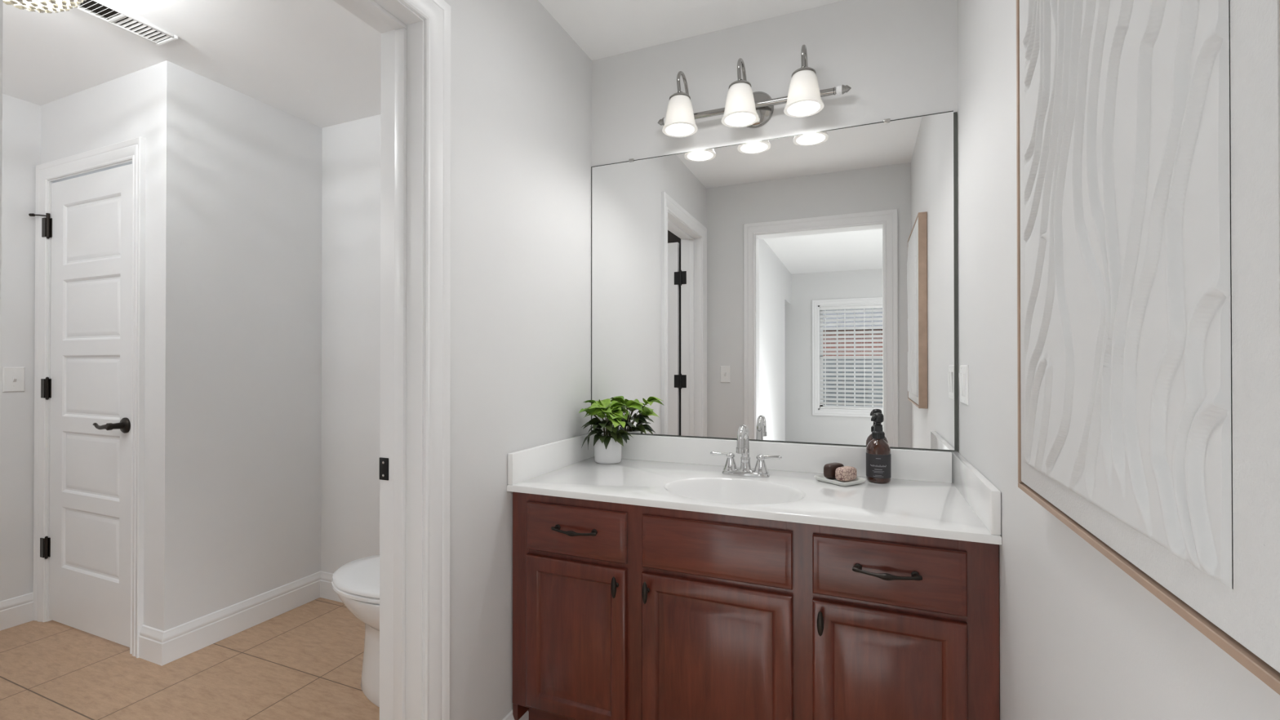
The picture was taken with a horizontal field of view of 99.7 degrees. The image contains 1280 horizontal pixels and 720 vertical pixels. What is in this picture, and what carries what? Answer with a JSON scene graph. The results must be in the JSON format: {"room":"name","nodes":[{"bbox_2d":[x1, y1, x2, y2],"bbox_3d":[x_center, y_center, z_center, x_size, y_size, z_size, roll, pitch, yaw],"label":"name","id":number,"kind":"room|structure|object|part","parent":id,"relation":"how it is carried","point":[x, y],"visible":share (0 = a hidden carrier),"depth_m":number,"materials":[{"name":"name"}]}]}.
{"room":"bathroom","nodes":[
{"label":"bathroom","id":0,"kind":"room"},
{"bbox_2d":[0,93,40,600],"bbox_3d":[-3.223,0.002,1.843,0.120,2.440,1.861,0,0,22],"label":"wall","id":1,"kind":"structure","parent":0,"point":[21,119],"depth_m":2.50,"materials":[{"name":"paint"}]},
{"bbox_2d":[2,367,24,391],"bbox_3d":[-2.884,0.090,2.489,0.017,0.114,0.070,0,0,22],"label":"light switch","id":2,"kind":"object","parent":1,"relation":"attached to","point":[13,378],"visible":1,"depth_m":2.49,"materials":[{"name":"white plastic"}]},
{"bbox_2d":[0,591,33,631],"bbox_3d":[-3.184,1.157,1.756,0.015,0.129,1.741,0,0,22],"label":"baseboard","id":3,"kind":"structure","parent":1,"relation":"attached to","point":[16,611],"depth_m":2.49,"materials":[{"name":"white paint"}]},
{"bbox_2d":[40,60,199,631],"bbox_3d":[-2.367,0.005,2.433,1.016,2.440,0.120,0,0,22],"label":"wall","id":4,"kind":"structure","parent":0,"point":[159,103],"depth_m":2.23,"materials":[{"name":"paint"}]},
{"bbox_2d":[28,164,132,647],"bbox_3d":[-2.491,0.191,2.405,0.767,2.046,0.102,0,0,22],"label":"door","id":5,"kind":"structure","parent":4,"relation":"in","point":[89,228],"depth_m":2.41,"materials":[{"name":"white paint"}]},
{"bbox_3d":[-2.264,0.279,2.269,0.134,0.026,0.024,0,0,22],"label":"handle lever","id":6,"kind":"part","parent":5,"relation":"part of","materials":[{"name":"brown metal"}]},
{"bbox_2d":[33,137,146,657],"bbox_3d":[-2.434,0.152,2.449,0.861,2.146,0.140,0,0,22],"label":"door frame","id":7,"kind":"structure","parent":4,"relation":"attached to","point":[132,151],"depth_m":2.37,"materials":[{"name":"white paint"}]},
{"bbox_2d":[0,597,379,719],"bbox_3d":[-1.238,1.250,1.351,4.163,0.060,2.670,0,0,22],"label":"floor","id":8,"kind":"structure","parent":0,"point":[304,662],"depth_m":2.09,"materials":[{"name":"beige tile"}]},
{"bbox_2d":[331,554,379,706],"bbox_3d":[-0.816,0.836,1.990,0.714,0.775,0.424,0,0,22],"label":"toilet","id":9,"kind":"object","parent":8,"relation":"on","point":[356,583],"visible":0.23,"depth_m":1.92,"materials":[{"name":"white ceramic"}]},
{"bbox_3d":[-0.915,0.821,2.031,0.499,0.016,0.374,0,0,22],"label":"seat","id":10,"kind":"part","parent":9,"relation":"part of","materials":[{"name":"white ceramic"}]},
{"bbox_3d":[-0.910,0.796,2.029,0.508,0.027,0.374,0,0,22],"label":"lid","id":11,"kind":"part","parent":9,"relation":"part of","materials":[{"name":"white ceramic"}]},
{"bbox_3d":[-0.833,1.027,1.996,0.662,0.392,0.368,0,0,22],"label":"bowl","id":12,"kind":"part","parent":9,"relation":"part of","materials":[{"name":"white ceramic"}]},
{"bbox_2d":[512,491,999,719],"bbox_3d":[0.290,0.812,1.658,1.286,0.815,0.595,0,0,22],"label":"vanity cabinet","id":13,"kind":"object","parent":8,"relation":"on","point":[621,611],"visible":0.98,"depth_m":1.39,"materials":[{"name":"brown wood"}]},
{"bbox_3d":[-0.193,0.495,1.556,0.147,0.020,0.036,0,0,22],"label":"drawer pull","id":14,"kind":"part","parent":13,"relation":"part of","materials":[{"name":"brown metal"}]},
{"bbox_3d":[-0.192,0.821,1.583,0.333,0.460,0.019,0,0,22],"label":"cabinet door","id":15,"kind":"part","parent":13,"relation":"part of","materials":[{"name":"brown wood"}]},
{"bbox_3d":[-0.192,0.504,1.585,0.333,0.144,0.019,0,0,22],"label":"drawer","id":16,"kind":"part","parent":13,"relation":"part of","materials":[{"name":"brown wood"}]},
{"bbox_3d":[-0.071,0.634,1.509,0.016,0.061,0.027,0,0,22],"label":"knob","id":17,"kind":"part","parent":13,"relation":"part of","materials":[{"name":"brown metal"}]},
{"bbox_3d":[0.015,0.633,1.474,0.016,0.061,0.027,0,0,22],"label":"knob","id":18,"kind":"part","parent":13,"relation":"part of","materials":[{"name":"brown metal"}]},
{"bbox_3d":[0.193,0.503,1.427,0.406,0.144,0.019,0,0,22],"label":"false drawer","id":19,"kind":"part","parent":13,"relation":"part of","materials":[{"name":"brown wood"}]},
{"bbox_3d":[0.193,0.820,1.425,0.406,0.460,0.019,0,0,22],"label":"cabinet door","id":20,"kind":"part","parent":13,"relation":"part of","materials":[{"name":"brown wood"}]},
{"bbox_2d":[506,432,1001,544],"bbox_3d":[0.295,0.406,1.676,1.290,0.236,0.564,0,0,22],"label":"countertop","id":21,"kind":"structure","parent":13,"relation":"on","point":[935,494],"depth_m":1.68,"materials":[{"name":"white stone"}]},
{"bbox_2d":[578,398,643,463],"bbox_3d":[-0.107,0.265,2.014,0.251,0.239,0.192,0,0,22],"label":"potted plant","id":22,"kind":"object","parent":21,"relation":"on","point":[607,446],"visible":1,"depth_m":2.00,"materials":[{"name":"green plant"}]},
{"bbox_3d":[-0.121,0.336,2.044,0.103,0.097,0.103,0,0,22],"label":"pot","id":23,"kind":"part","parent":22,"relation":"part of","materials":[{"name":"white ceramic"}]},
{"bbox_2d":[664,477,805,504],"bbox_3d":[0.274,0.453,1.596,0.414,0.140,0.316,0,0,22],"label":"basin","id":24,"kind":"object","parent":21,"relation":"in","point":[724,491],"depth_m":1.71,"materials":[{"name":"white ceramic"}]},
{"bbox_2d":[710,424,782,477],"bbox_3d":[0.341,0.298,1.776,0.238,0.172,0.124,0,0,22],"label":"faucet","id":25,"kind":"object","parent":21,"relation":"on","point":[760,470],"visible":1,"depth_m":1.78,"materials":[{"name":"silver metal"}]},
{"bbox_3d":[0.274,0.320,1.834,0.070,0.018,0.014,0,0,16],"label":"lever","id":26,"kind":"part","parent":25,"relation":"part of","materials":[{"name":"silver metal"}]},
{"bbox_3d":[0.306,0.343,1.825,0.051,0.058,0.051,0,0,22],"label":"handle","id":27,"kind":"part","parent":25,"relation":"part of","materials":[{"name":"silver metal"}]},
{"bbox_3d":[0.340,0.292,1.773,0.048,0.160,0.118,0,0,22],"label":"spout","id":28,"kind":"part","parent":25,"relation":"part of","materials":[{"name":"silver metal"}]},
{"bbox_3d":[0.353,0.377,1.805,0.158,0.014,0.058,0,0,22],"label":"plate","id":29,"kind":"part","parent":25,"relation":"part of","materials":[{"name":"silver metal"}]},
{"bbox_3d":[0.400,0.342,1.786,0.051,0.058,0.051,0,0,22],"label":"handle","id":30,"kind":"part","parent":25,"relation":"part of","materials":[{"name":"silver metal"}]},
{"bbox_3d":[0.430,0.320,1.770,0.070,0.018,0.014,0,0,29],"label":"lever","id":31,"kind":"part","parent":25,"relation":"part of","materials":[{"name":"silver metal"}]},
{"bbox_2d":[813,474,866,486],"bbox_3d":[0.629,0.376,1.701,0.105,0.014,0.122,0,0,-32],"label":"soap tray","id":32,"kind":"object","parent":21,"relation":"on","point":[821,477],"visible":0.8,"depth_m":1.67,"materials":[{"name":"white ceramic"}]},
{"bbox_2d":[823,462,844,479],"bbox_3d":[0.622,0.355,1.730,0.074,0.047,0.036,0,0,-32],"label":"soap bar","id":33,"kind":"object","parent":32,"relation":"on","point":[829,468],"visible":0.76,"depth_m":1.71,"materials":[{"name":"brown wax"}]},
{"bbox_2d":[835,466,857,481],"bbox_3d":[0.647,0.357,1.696,0.074,0.042,0.038,0,0,-32],"label":"soap bar","id":34,"kind":"object","parent":32,"relation":"on","point":[844,473],"visible":1,"depth_m":1.68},
{"bbox_2d":[866,413,890,483],"bbox_3d":[0.752,0.275,1.702,0.072,0.216,0.073,0,0,22],"label":"soap bottle","id":35,"kind":"object","parent":21,"relation":"on","point":[877,450],"visible":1,"depth_m":1.68,"materials":[{"name":"orange glass"}]},
{"bbox_3d":[0.435,0.632,1.302,0.016,0.061,0.027,0,0,22],"label":"knob","id":36,"kind":"part","parent":13,"relation":"part of","materials":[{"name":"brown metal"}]},
{"bbox_3d":[0.568,0.493,1.243,0.147,0.020,0.036,0,0,22],"label":"drawer pull","id":37,"kind":"part","parent":13,"relation":"part of","materials":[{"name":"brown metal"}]},
{"bbox_3d":[0.578,0.502,1.269,0.330,0.144,0.019,0,0,22],"label":"drawer","id":38,"kind":"part","parent":13,"relation":"part of","materials":[{"name":"brown wood"}]},
{"bbox_3d":[0.578,0.819,1.267,0.330,0.460,0.019,0,0,22],"label":"cabinet door","id":39,"kind":"part","parent":13,"relation":"part of","materials":[{"name":"brown wood"}]},
{"bbox_2d":[198,75,322,617],"bbox_3d":[-1.824,0.006,2.578,0.120,2.440,0.562,0,0,22],"label":"wall","id":40,"kind":"structure","parent":0,"point":[261,163],"depth_m":2.51,"materials":[{"name":"paint"}]},
{"bbox_2d":[2,0,844,128],"bbox_3d":[-0.813,-1.281,-0.654,6.482,0.100,6.080,0,0,22],"label":"ceiling","id":41,"kind":"structure","parent":0,"point":[316,62],"depth_m":2.05,"materials":[{"name":"paint"}]},
{"bbox_2d":[3,0,86,13],"bbox_3d":[-1.760,-1.113,1.524,0.316,0.212,0.315,0,0,22],"label":"ceiling light","id":42,"kind":"object","parent":41,"relation":"attached to","point":[42,6],"visible":0.99,"depth_m":1.57,"materials":[{"name":"silver metal"}]},
{"bbox_2d":[76,0,177,45],"bbox_3d":[-1.849,-1.211,1.906,0.120,0.012,0.314,0,0,22],"label":"ceiling vent","id":43,"kind":"object","parent":41,"relation":"in","point":[102,10],"visible":0.99,"depth_m":1.93,"materials":[{"name":"white plastic"}]},
{"bbox_2d":[444,0,591,719],"bbox_3d":[-0.713,-0.002,1.102,0.135,2.440,2.397,0,0,22],"label":"wall","id":44,"kind":"structure","parent":0,"point":[521,86],"depth_m":1.65,"materials":[{"name":"paint"}]},
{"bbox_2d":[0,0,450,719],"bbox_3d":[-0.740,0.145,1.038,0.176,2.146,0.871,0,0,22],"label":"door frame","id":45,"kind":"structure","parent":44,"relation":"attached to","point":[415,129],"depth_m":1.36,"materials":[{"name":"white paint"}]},
{"bbox_3d":[-0.811,0.145,1.067,0.020,2.146,0.871,0,0,22],"label":"casing","id":46,"kind":"part","parent":45,"relation":"part of","materials":[{"name":"white paint"}]},
{"bbox_3d":[-0.657,0.279,1.385,0.031,0.057,0.004,0,0,22],"label":"strike plate","id":47,"kind":"part","parent":45,"relation":"part of","materials":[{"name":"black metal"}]},
{"bbox_3d":[-0.668,0.145,1.008,0.020,2.146,0.871,0,0,22],"label":"casing","id":48,"kind":"part","parent":45,"relation":"part of","materials":[{"name":"white paint"}]},
{"bbox_2d":[502,710,528,719],"bbox_3d":[-0.435,1.156,1.577,0.015,0.129,0.375,0,0,22],"label":"baseboard","id":49,"kind":"structure","parent":44,"relation":"attached to","point":[526,716],"depth_m":1.68,"materials":[{"name":"white paint"}]},
{"bbox_2d":[320,0,958,573],"bbox_3d":[-0.304,0.005,2.320,3.127,2.440,0.166,0,0,22],"label":"wall","id":50,"kind":"structure","parent":0,"point":[898,59],"depth_m":2.10,"materials":[{"name":"paint"}]},
{"bbox_2d":[138,570,342,666],"bbox_3d":[-1.216,1.159,2.167,1.609,0.129,0.849,0,0,22],"label":"baseboard","id":51,"kind":"structure","parent":50,"relation":"attached to","point":[156,646],"depth_m":2.39,"materials":[{"name":"white paint"}]},
{"bbox_2d":[657,44,851,137],"bbox_3d":[0.360,-0.921,1.855,0.679,0.218,0.197,0,0,22],"label":"vanity light","id":52,"kind":"object","parent":50,"relation":"attached to","point":[744,107],"visible":1,"depth_m":1.81,"materials":[{"name":"white glass"}]},
{"bbox_3d":[0.141,-0.866,1.905,0.125,0.109,0.125,0,0,22],"label":"lamp shade","id":53,"kind":"part","parent":52,"relation":"part of","materials":[{"name":"white glass"}]},
{"bbox_3d":[0.156,-0.956,1.943,0.024,0.148,0.126,0,0,22],"label":"arm","id":54,"kind":"part","parent":52,"relation":"part of","materials":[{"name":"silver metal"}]},
{"bbox_3d":[0.338,-0.867,1.825,0.125,0.109,0.125,0,0,22],"label":"lamp shade","id":55,"kind":"part","parent":52,"relation":"part of","materials":[{"name":"white glass"}]},
{"bbox_3d":[0.353,-0.956,1.862,0.024,0.148,0.126,0,0,22],"label":"arm","id":56,"kind":"part","parent":52,"relation":"part of","materials":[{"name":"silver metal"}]},
{"bbox_3d":[0.529,-0.867,1.746,0.125,0.109,0.125,0,0,22],"label":"lamp shade","id":57,"kind":"part","parent":52,"relation":"part of","materials":[{"name":"white glass"}]},
{"bbox_3d":[0.545,-0.957,1.784,0.024,0.148,0.126,0,0,22],"label":"arm","id":58,"kind":"part","parent":52,"relation":"part of","materials":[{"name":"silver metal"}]},
{"bbox_2d":[594,432,952,483],"bbox_3d":[0.398,0.338,1.928,1.251,0.096,0.020,0,0,22],"label":"backsplash","id":59,"kind":"structure","parent":50,"relation":"attached to","point":[905,464],"depth_m":1.87,"materials":[{"name":"white stone"}]},
{"bbox_2d":[591,111,958,451],"bbox_3d":[0.400,-0.251,1.937,1.288,1.076,0.010,0,0,22],"label":"wall mirror","id":60,"kind":"object","parent":50,"relation":"attached to","point":[802,288],"visible":0.99,"depth_m":1.89,"materials":[{"name":"silver mirror"}]},
{"bbox_2d":[957,0,1279,719],"bbox_3d":[0.723,-0.003,0.864,0.120,2.440,1.747,0,0,22],"label":"wall","id":61,"kind":"structure","parent":0,"point":[1080,638],"depth_m":1.02,"materials":[{"name":"paint"}]},
{"bbox_2d":[958,364,968,405],"bbox_3d":[0.949,0.072,1.586,0.011,0.114,0.114,0,0,22],"label":"light switch","id":62,"kind":"object","parent":61,"relation":"attached to","point":[963,375],"visible":1,"depth_m":1.55,"materials":[{"name":"white plastic"}]},
{"bbox_2d":[1016,0,1279,694],"bbox_3d":[0.532,-0.239,0.618,0.044,0.906,0.629,0,0,22],"label":"framed art","id":63,"kind":"object","parent":61,"relation":"attached to","point":[1148,131],"visible":1,"depth_m":0.47,"materials":[{"name":"white paper"}]},
{"bbox_3d":[0.516,-0.240,0.625,0.010,0.811,0.510,0,0,22],"label":"relief panel","id":64,"kind":"part","parent":63,"relation":"part of","materials":[{"name":"white paint"}]}
]}

